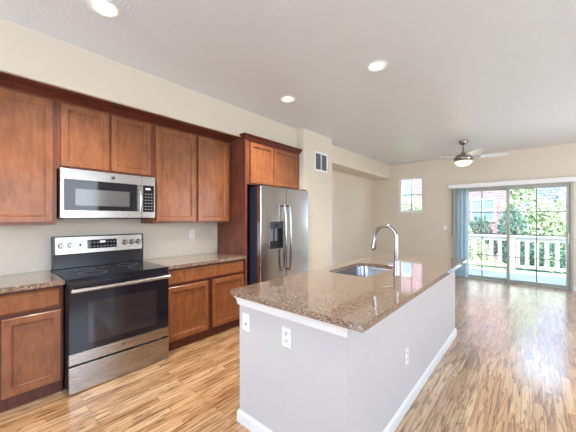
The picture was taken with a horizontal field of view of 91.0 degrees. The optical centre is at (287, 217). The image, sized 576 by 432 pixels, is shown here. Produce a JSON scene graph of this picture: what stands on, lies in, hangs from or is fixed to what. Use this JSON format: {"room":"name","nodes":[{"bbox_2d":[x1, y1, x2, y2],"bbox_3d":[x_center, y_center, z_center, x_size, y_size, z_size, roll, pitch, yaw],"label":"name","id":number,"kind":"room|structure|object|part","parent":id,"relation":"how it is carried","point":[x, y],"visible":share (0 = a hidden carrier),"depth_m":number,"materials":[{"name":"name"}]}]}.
{"room":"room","nodes":[
{"label":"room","id":0,"kind":"room"},
{"bbox_2d":[0,171,372,274],"bbox_3d":[-1.081,-0.020,4.150,0.100,2.860,10.670,0,0,41],"label":"wall","id":1,"kind":"structure","parent":0,"point":[23,248],"depth_m":3.62,"materials":[{"name":"paint"}]},
{"bbox_2d":[0,86,56,225],"bbox_3d":[-2.342,-0.488,2.348,0.342,1.097,0.614,0,0,41],"label":"upper cabinet","id":2,"kind":"object","parent":1,"relation":"attached to","point":[28,121],"visible":1,"depth_m":2.34,"materials":[{"name":"brown wood"}]},
{"bbox_2d":[57,100,152,176],"bbox_3d":[-1.870,-0.738,2.895,0.342,0.599,0.829,0,0,41],"label":"upper cabinet","id":3,"kind":"object","parent":1,"relation":"attached to","point":[88,139],"visible":0.95,"depth_m":2.74,"materials":[{"name":"brown wood"}]},
{"bbox_3d":[-1.882,-0.739,2.638,0.024,0.557,0.376,0,0,41],"label":"door","id":4,"kind":"part","parent":3,"relation":"part of","materials":[{"name":"brown wood"}]},
{"bbox_2d":[57,168,154,218],"bbox_3d":[-1.827,-0.212,2.857,0.455,0.445,0.814,0,0,41],"label":"microwave","id":5,"kind":"object","parent":3,"relation":"attached to","point":[81,194],"visible":0.98,"depth_m":2.69,"materials":[{"name":"silver metal"}]},
{"bbox_3d":[-1.762,-0.206,2.700,0.028,0.282,0.615,0,0,41],"label":"door glass","id":6,"kind":"part","parent":5,"relation":"part of","materials":[{"name":"black glass"}]},
{"bbox_3d":[-1.519,-0.205,2.912,0.059,0.277,0.022,0,0,41],"label":"handle","id":7,"kind":"part","parent":5,"relation":"part of","materials":[{"name":"silver metal"}]},
{"bbox_3d":[-1.492,-0.218,3.014,0.033,0.433,0.136,0,0,41],"label":"control panel","id":8,"kind":"part","parent":5,"relation":"part of","materials":[{"name":"metal"}]},
{"bbox_3d":[-1.621,-0.739,2.940,0.024,0.557,0.382,0,0,41],"label":"door","id":9,"kind":"part","parent":3,"relation":"part of","materials":[{"name":"brown wood"}]},
{"bbox_2d":[141,124,230,222],"bbox_3d":[-1.250,-0.488,3.613,0.342,1.097,1.064,0,0,41],"label":"upper cabinet","id":10,"kind":"object","parent":1,"relation":"attached to","point":[192,172],"visible":0.98,"depth_m":3.44,"materials":[{"name":"brown wood"}]},
{"bbox_3d":[-1.302,-0.489,3.309,0.024,1.055,0.481,0,0,41],"label":"door","id":11,"kind":"part","parent":10,"relation":"part of","materials":[{"name":"brown wood"}]},
{"bbox_3d":[-0.966,-0.489,3.699,0.024,1.055,0.467,0,0,41],"label":"door","id":12,"kind":"part","parent":10,"relation":"part of","materials":[{"name":"brown wood"}]},
{"bbox_2d":[189,230,194,237],"bbox_3d":[-1.295,0.215,3.819,0.008,0.118,0.073,0,0,41],"label":"wall outlet","id":13,"kind":"object","parent":1,"relation":"attached to","point":[191,232],"visible":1,"depth_m":3.81,"materials":[{"name":"white plastic"}]},
{"bbox_2d":[247,140,298,189],"bbox_3d":[-0.407,-0.763,4.375,0.622,0.622,1.118,0,0,41],"label":"upper cabinet","id":14,"kind":"object","parent":1,"relation":"attached to","point":[266,165],"visible":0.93,"depth_m":4.09,"materials":[{"name":"brown wood"}]},
{"bbox_3d":[-0.364,-0.745,3.967,0.024,0.554,0.440,0,0,41],"label":"door","id":15,"kind":"part","parent":14,"relation":"part of","materials":[{"name":"brown wood"}]},
{"bbox_3d":[-0.029,-0.745,4.355,0.024,0.554,0.545,0,0,41],"label":"door","id":16,"kind":"part","parent":14,"relation":"part of","materials":[{"name":"brown wood"}]},
{"bbox_2d":[0,18,389,179],"bbox_3d":[-0.829,-1.263,3.933,0.565,0.374,10.670,0,0,41],"label":"wall","id":17,"kind":"structure","parent":0,"point":[25,52],"depth_m":2.73,"materials":[{"name":"paint"}]},
{"bbox_2d":[0,71,239,142],"bbox_3d":[-1.539,-1.056,2.908,0.230,0.038,2.510,0,0,41],"label":"crown molding","id":18,"kind":"structure","parent":17,"relation":"attached to","point":[7,80],"depth_m":2.67,"materials":[{"name":"brown wood"}]},
{"bbox_2d":[0,0,575,165],"bbox_3d":[1.195,-1.520,2.211,6.080,0.140,10.910,0,0,41],"label":"ceiling","id":19,"kind":"structure","parent":0,"point":[496,76],"depth_m":2.60,"materials":[{"name":"white paint"}]},
{"bbox_2d":[86,0,120,17],"bbox_3d":[-1.264,-1.462,1.945,0.204,0.044,0.204,0,0,41],"label":"recessed light","id":20,"kind":"object","parent":19,"relation":"in","point":[106,8],"visible":0.97,"depth_m":1.97,"materials":[{"name":"white"}]},
{"bbox_2d":[280,95,295,102],"bbox_3d":[0.000,-1.462,3.448,0.204,0.044,0.204,0,0,41],"label":"recessed light","id":21,"kind":"object","parent":19,"relation":"in","point":[287,99],"visible":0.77,"depth_m":3.48,"materials":[{"name":"white"}]},
{"bbox_2d":[366,60,387,71],"bbox_3d":[0.849,-1.462,2.699,0.204,0.044,0.204,0,0,41],"label":"recessed light","id":22,"kind":"object","parent":19,"relation":"in","point":[378,65],"visible":0.82,"depth_m":2.73,"materials":[{"name":"white"}]},
{"bbox_2d":[429,140,508,165],"bbox_3d":[3.338,-1.200,5.354,1.312,0.500,1.281,0,0,41],"label":"ceiling fan","id":23,"kind":"object","parent":19,"relation":"hanging from","point":[463,159],"visible":1,"depth_m":5.21,"materials":[{"name":"silver metal"}]},
{"bbox_3d":[3.299,-1.023,5.329,0.284,0.090,0.284,0,0,41],"label":"lamp shade","id":24,"kind":"part","parent":23,"relation":"part of","materials":[{"name":"white glass"}]},
{"bbox_3d":[3.231,-1.135,4.892,0.134,0.036,0.485,0,0,9],"label":"blade","id":25,"kind":"part","parent":23,"relation":"part of","materials":[{"name":"white wood"}]},
{"bbox_3d":[3.694,-1.135,5.130,0.485,0.036,0.134,0,0,27],"label":"blade","id":26,"kind":"part","parent":23,"relation":"part of","materials":[{"name":"silver metal"}]},
{"bbox_2d":[0,277,575,431],"bbox_3d":[1.195,1.460,2.211,6.080,0.100,10.910,0,0,41],"label":"floor","id":27,"kind":"structure","parent":0,"point":[509,365],"depth_m":2.38,"materials":[{"name":"brown wood"}]},
{"bbox_2d":[0,285,62,412],"bbox_3d":[-2.238,0.973,2.254,0.622,0.874,0.608,0,0,41],"label":"base cabinet","id":28,"kind":"object","parent":27,"relation":"on","point":[31,321],"visible":0.97,"depth_m":2.14,"materials":[{"name":"brown wood"}]},
{"bbox_3d":[-2.010,0.629,2.064,0.020,0.145,0.558,0,0,41],"label":"drawer","id":29,"kind":"part","parent":28,"relation":"part of","materials":[{"name":"brown wood"}]},
{"bbox_3d":[-1.937,1.015,2.146,0.024,0.566,0.338,0,0,41],"label":"door","id":30,"kind":"part","parent":28,"relation":"part of","materials":[{"name":"brown wood"}]},
{"bbox_2d":[0,270,64,293],"bbox_3d":[-2.232,0.515,2.250,0.639,0.038,0.610,0,0,41],"label":"countertop","id":31,"kind":"structure","parent":28,"relation":"on","point":[39,279],"depth_m":2.25,"materials":[{"name":"brown stone"}]},
{"bbox_2d":[50,233,170,395],"bbox_3d":[-1.701,0.794,2.748,0.763,1.232,0.831,0,0,41],"label":"range","id":32,"kind":"object","parent":27,"relation":"on","point":[116,302],"visible":1,"depth_m":2.56,"materials":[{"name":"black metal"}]},
{"bbox_3d":[-2.151,0.265,2.687,0.028,0.060,0.060,0,0,41],"label":"knob","id":33,"kind":"part","parent":32,"relation":"part of","materials":[{"name":"silver metal"}]},
{"bbox_3d":[-1.938,0.268,2.961,0.024,0.160,0.778,0,0,41],"label":"control panel","id":34,"kind":"part","parent":32,"relation":"part of","materials":[{"name":"metal"}]},
{"bbox_2d":[50,260,167,282],"bbox_3d":[-1.722,0.502,2.757,0.670,0.028,0.818,0,0,41],"label":"cooktop","id":35,"kind":"object","parent":32,"relation":"in","point":[121,269],"depth_m":2.65,"materials":[{"name":"black glass"}]},
{"bbox_3d":[-1.470,1.296,2.540,0.029,0.212,0.810,0,0,41],"label":"storage drawer","id":36,"kind":"part","parent":32,"relation":"part of","materials":[{"name":"metal"}]},
{"bbox_3d":[-1.471,0.805,2.540,0.028,0.558,0.810,0,0,41],"label":"oven door","id":37,"kind":"part","parent":32,"relation":"part of","materials":[{"name":"black glass"}]},
{"bbox_3d":[-1.441,0.578,2.514,0.063,0.034,0.794,0,0,41],"label":"handle","id":38,"kind":"part","parent":32,"relation":"part of","materials":[{"name":"metal"}]},
{"bbox_2d":[167,259,243,350],"bbox_3d":[-1.147,0.973,3.518,0.622,0.874,1.076,0,0,41],"label":"base cabinet","id":39,"kind":"object","parent":27,"relation":"on","point":[201,304],"visible":0.73,"depth_m":3.25,"materials":[{"name":"brown wood"}]},
{"bbox_3d":[-1.097,1.015,3.118,0.024,0.566,0.497,0,0,41],"label":"door","id":40,"kind":"part","parent":39,"relation":"part of","materials":[{"name":"brown wood"}]},
{"bbox_2d":[142,252,245,269],"bbox_3d":[-1.142,0.515,3.512,0.639,0.038,1.078,0,0,41],"label":"countertop","id":41,"kind":"structure","parent":39,"relation":"on","point":[176,262],"depth_m":3.38,"materials":[{"name":"brown stone"}]},
{"bbox_3d":[-0.923,0.629,3.323,0.020,0.145,1.035,0,0,41],"label":"drawer","id":42,"kind":"part","parent":39,"relation":"part of","materials":[{"name":"brown wood"}]},
{"bbox_3d":[-0.738,1.015,3.534,0.024,0.566,0.475,0,0,41],"label":"door","id":43,"kind":"part","parent":39,"relation":"part of","materials":[{"name":"brown wood"}]},
{"bbox_2d":[217,138,246,285],"bbox_3d":[-0.786,0.168,3.939,0.618,2.484,0.032,0,0,41],"label":"end panel","id":44,"kind":"object","parent":27,"relation":"on","point":[231,236],"visible":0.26,"depth_m":3.83,"materials":[{"name":"brown wood"}]},
{"bbox_2d":[239,132,301,153],"bbox_3d":[-0.203,-1.069,4.136,0.112,0.064,1.214,0,0,41],"label":"crown molding","id":45,"kind":"structure","parent":44,"relation":"attached to","point":[247,136],"depth_m":4.03,"materials":[{"name":"brown wood"}]},
{"bbox_2d":[247,184,307,285],"bbox_3d":[-0.282,0.484,4.287,0.871,1.851,1.028,0,0,41],"label":"refrigerator","id":46,"kind":"object","parent":27,"relation":"on","point":[277,218],"visible":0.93,"depth_m":3.90,"materials":[{"name":"silver metal"}]},
{"bbox_3d":[-0.214,0.463,3.881,0.073,1.775,0.502,0,0,41],"label":"freezer door","id":47,"kind":"part","parent":46,"relation":"part of","materials":[{"name":"metal"}]},
{"bbox_3d":[-0.169,0.096,3.901,0.031,0.098,0.281,0,0,41],"label":"dispenser panel","id":48,"kind":"part","parent":46,"relation":"part of","materials":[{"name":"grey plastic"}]},
{"bbox_3d":[-0.046,0.280,3.960,0.087,0.943,0.030,0,0,41],"label":"handle","id":49,"kind":"part","parent":46,"relation":"part of","materials":[{"name":"silver metal"}]},
{"bbox_3d":[0.021,0.280,4.038,0.087,0.943,0.030,0,0,41],"label":"handle","id":50,"kind":"part","parent":46,"relation":"part of","materials":[{"name":"silver metal"}]},
{"bbox_3d":[0.123,0.463,4.273,0.073,1.775,0.520,0,0,41],"label":"door","id":51,"kind":"part","parent":46,"relation":"part of","materials":[{"name":"metal"}]},
{"bbox_2d":[234,271,456,431],"bbox_3d":[0.827,0.972,2.691,0.883,0.876,2.683,0,0,41],"label":"kitchen island","id":52,"kind":"object","parent":27,"relation":"on","point":[332,378],"visible":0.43,"depth_m":1.75,"materials":[{"name":"paint"}]},
{"bbox_2d":[242,312,249,331],"bbox_3d":[-0.285,0.706,1.918,0.073,0.118,0.008,0,0,41],"label":"wall outlet","id":53,"kind":"object","parent":52,"relation":"attached to","point":[245,317],"visible":1,"depth_m":1.92,"materials":[{"name":"white plastic"}]},
{"bbox_2d":[282,326,291,348],"bbox_3d":[-0.009,0.708,1.679,0.073,0.118,0.008,0,0,41],"label":"wall outlet","id":54,"kind":"object","parent":52,"relation":"attached to","point":[286,332],"visible":1,"depth_m":1.67,"materials":[{"name":"white plastic"}]},
{"bbox_3d":[-0.017,0.566,1.723,0.871,0.064,0.114,0,0,41],"label":"counter trim","id":55,"kind":"part","parent":52,"relation":"part of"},
{"bbox_3d":[0.841,1.369,2.692,0.863,0.082,2.663,0,0,41],"label":"baseboard","id":56,"kind":"part","parent":52,"relation":"part of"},
{"bbox_2d":[230,253,466,332],"bbox_3d":[0.885,0.515,2.692,0.987,0.038,2.792,0,0,41],"label":"island countertop","id":57,"kind":"structure","parent":52,"relation":"on","point":[356,303],"depth_m":1.96,"materials":[{"name":"brown stone"}]},
{"bbox_2d":[337,266,389,276],"bbox_3d":[0.744,0.628,2.763,0.475,0.184,0.785,0,0,41],"label":"sink","id":58,"kind":"object","parent":57,"relation":"in","point":[362,271],"visible":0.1,"depth_m":3.07,"materials":[{"name":"metal"}]},
{"bbox_2d":[371,224,399,275],"bbox_3d":[0.862,0.276,2.526,0.262,0.439,0.066,0,0,41],"label":"faucet","id":59,"kind":"object","parent":57,"relation":"on","point":[396,263],"visible":1,"depth_m":2.46,"materials":[{"name":"silver metal"}]},
{"bbox_2d":[405,347,407,365],"bbox_3d":[0.875,1.018,2.085,0.008,0.118,0.073,0,0,41],"label":"wall outlet","id":60,"kind":"object","parent":52,"relation":"attached to","point":[406,349],"visible":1,"depth_m":2.08,"materials":[{"name":"white plastic"}]},
{"bbox_2d":[297,128,331,270],"bbox_3d":[0.269,-0.020,5.105,0.695,2.860,0.860,0,0,41],"label":"wall pillar","id":61,"kind":"structure","parent":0,"point":[318,184],"depth_m":4.83,"materials":[{"name":"paint"}]},
{"bbox_2d":[314,151,327,172],"bbox_3d":[0.577,-0.970,4.921,0.012,0.330,0.395,0,0,41],"label":"air vent","id":62,"kind":"object","parent":61,"relation":"attached to","point":[320,159],"visible":1,"depth_m":4.92,"materials":[{"name":"white plastic"}]},
{"bbox_2d":[373,143,575,286],"bbox_3d":[4.711,-0.020,6.284,5.880,2.860,0.130,0,0,41],"label":"wall","id":63,"kind":"structure","parent":0,"point":[424,233],"depth_m":6.99,"materials":[{"name":"paint"}]},
{"bbox_2d":[399,177,422,212],"bbox_3d":[3.273,-0.605,7.511,0.610,0.930,0.132,0,0,41],"label":"window","id":64,"kind":"structure","parent":63,"relation":"in","point":[411,179],"depth_m":7.53,"materials":[{"name":"white plastic"}]},
{"bbox_2d":[448,177,575,277],"bbox_3d":[4.832,0.292,6.014,2.505,2.165,0.119,0,0,41],"label":"vertical blinds","id":65,"kind":"object","parent":63,"relation":"attached to","point":[460,192],"visible":0.99,"depth_m":6.62,"materials":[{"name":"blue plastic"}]},
{"bbox_2d":[455,182,572,290],"bbox_3d":[4.795,0.350,6.182,2.020,2.120,0.174,0,0,41],"label":"door","id":66,"kind":"structure","parent":63,"relation":"in","point":[569,185],"depth_m":5.89,"materials":[{"name":"beige plastic"}]},
{"bbox_2d":[469,191,505,275],"bbox_3d":[4.470,0.357,6.521,0.894,1.943,0.024,0,0,41],"label":"glass pane","id":67,"kind":"object","parent":66,"relation":"attached to","point":[481,212],"depth_m":6.51,"materials":[{"name":"clear glass"}]},
{"bbox_3d":[4.470,0.357,6.521,1.004,2.053,0.045,0,0,41],"label":"fixed panel","id":68,"kind":"part","parent":66,"relation":"part of","materials":[{"name":"clear glass"}]},
{"bbox_2d":[510,188,565,281],"bbox_3d":[5.146,0.357,5.859,0.874,1.943,0.024,0,0,41],"label":"glass pane","id":69,"kind":"object","parent":66,"relation":"attached to","point":[511,280],"depth_m":5.85,"materials":[{"name":"clear glass"}]},
{"bbox_3d":[5.146,0.357,5.859,0.984,2.053,0.045,0,0,41],"label":"sliding panel","id":70,"kind":"part","parent":66,"relation":"part of","materials":[{"name":"clear glass"}]},
{"label":"outside","id":71,"kind":"structure","parent":0,"visible":0},
{"bbox_2d":[469,265,565,284],"bbox_3d":[5.153,1.510,7.500,9.000,0.120,2.270,0,0,41],"label":"floor","id":72,"kind":"structure","parent":71,"point":[543,277],"depth_m":7.26,"materials":[{"name":"concrete"}]},
{"bbox_2d":[469,234,565,271],"bbox_3d":[5.741,0.968,8.189,8.810,0.965,0.140,0,0,41],"label":"balcony railing","id":73,"kind":"object","parent":72,"relation":"on","point":[557,240],"visible":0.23,"depth_m":7.71,"materials":[{"name":"white paint"}]},
{"bbox_3d":[6.184,0.988,7.806,0.120,0.925,0.100,0,0,41],"label":"post","id":74,"kind":"part","parent":73,"relation":"part of","materials":[{"name":"white paint"}]},
{"bbox_3d":[5.745,0.557,8.185,8.800,0.145,0.140,0,0,41],"label":"rail","id":75,"kind":"part","parent":73,"relation":"part of","materials":[{"name":"white paint"}]},
{"bbox_3d":[5.745,1.320,8.185,8.800,0.080,0.040,0,0,41],"label":"rail","id":76,"kind":"part","parent":73,"relation":"part of","materials":[{"name":"white paint"}]},
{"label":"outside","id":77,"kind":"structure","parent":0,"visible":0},
{"bbox_2d":[469,257,565,273],"bbox_3d":[18.034,2.160,20.893,60.000,0.100,34.800,0,0,41],"label":"lawn","id":78,"kind":"structure","parent":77,"point":[494,260],"depth_m":12.31,"materials":[{"name":"green plant"}]},
{"bbox_2d":[402,196,421,209],"bbox_3d":[5.638,0.539,12.981,2.458,3.150,1.815,0,0,41],"label":"tree","id":79,"kind":"object","parent":78,"relation":"on","point":[415,201],"visible":0.16,"depth_m":12.57,"materials":[{"name":"green plant"}]},
{"bbox_2d":[402,179,514,259],"bbox_3d":[9.256,-2.440,19.752,11.000,9.100,7.200,0,0,41],"label":"brick house","id":80,"kind":"structure","parent":78,"relation":"on","point":[492,200],"depth_m":14.87,"materials":[{"name":"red brick"}]},
{"bbox_3d":[7.124,-1.640,17.589,1.000,1.700,0.010,0,0,41],"label":"pane","id":81,"kind":"part","parent":80,"relation":"part of","materials":[{"name":"clear glass"}]},
{"bbox_3d":[10.247,-0.415,14.894,0.950,1.050,0.010,0,0,41],"label":"pane","id":82,"kind":"part","parent":80,"relation":"part of","materials":[{"name":"clear glass"}]},
{"bbox_2d":[469,226,493,266],"bbox_3d":[7.049,1.108,11.221,1.806,2.020,1.475,0,0,41],"label":"shrub","id":83,"kind":"object","parent":78,"relation":"on","point":[487,258],"visible":0.12,"depth_m":10.75,"materials":[{"name":"green plant"}]},
{"bbox_2d":[469,216,497,265],"bbox_3d":[8.503,1.010,12.331,1.200,2.217,1.264,0,0,-20],"label":"evergreen shrub","id":84,"kind":"object","parent":78,"relation":"on","point":[475,219],"visible":0.3,"depth_m":12.26,"materials":[{"name":"green plant"}]},
{"bbox_2d":[496,206,565,273],"bbox_3d":[8.722,0.842,9.284,3.134,2.565,1.488,0,0,41],"label":"evergreen shrub","id":85,"kind":"object","parent":78,"relation":"on","point":[513,218],"visible":0.4,"depth_m":9.74,"materials":[{"name":"green plant"}]},
{"bbox_2d":[499,188,565,262],"bbox_3d":[9.545,0.204,10.917,2.180,3.820,1.907,0,0,-1],"label":"tree","id":86,"kind":"object","parent":78,"relation":"on","point":[519,198],"visible":0.51,"depth_m":10.61,"materials":[{"name":"green plant"}]},
{"bbox_2d":[525,187,565,256],"bbox_3d":[19.367,-2.340,15.397,9.800,8.900,8.381,0,0,41],"label":"house","id":87,"kind":"structure","parent":78,"relation":"on","point":[551,194],"depth_m":15.25,"materials":[{"name":"white"}]},
{"bbox_3d":[15.016,-1.840,13.723,2.910,1.418,0.161,0,0,41],"label":"gable trim","id":88,"kind":"part","parent":87,"relation":"part of","materials":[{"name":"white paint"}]},
{"bbox_2d":[545,197,565,236],"bbox_3d":[12.078,0.552,11.524,2.758,3.124,2.244,0,0,41],"label":"tree","id":89,"kind":"object","parent":78,"relation":"on","point":[560,203],"visible":0.07,"depth_m":11.81,"materials":[{"name":"green plant"}]}
]}

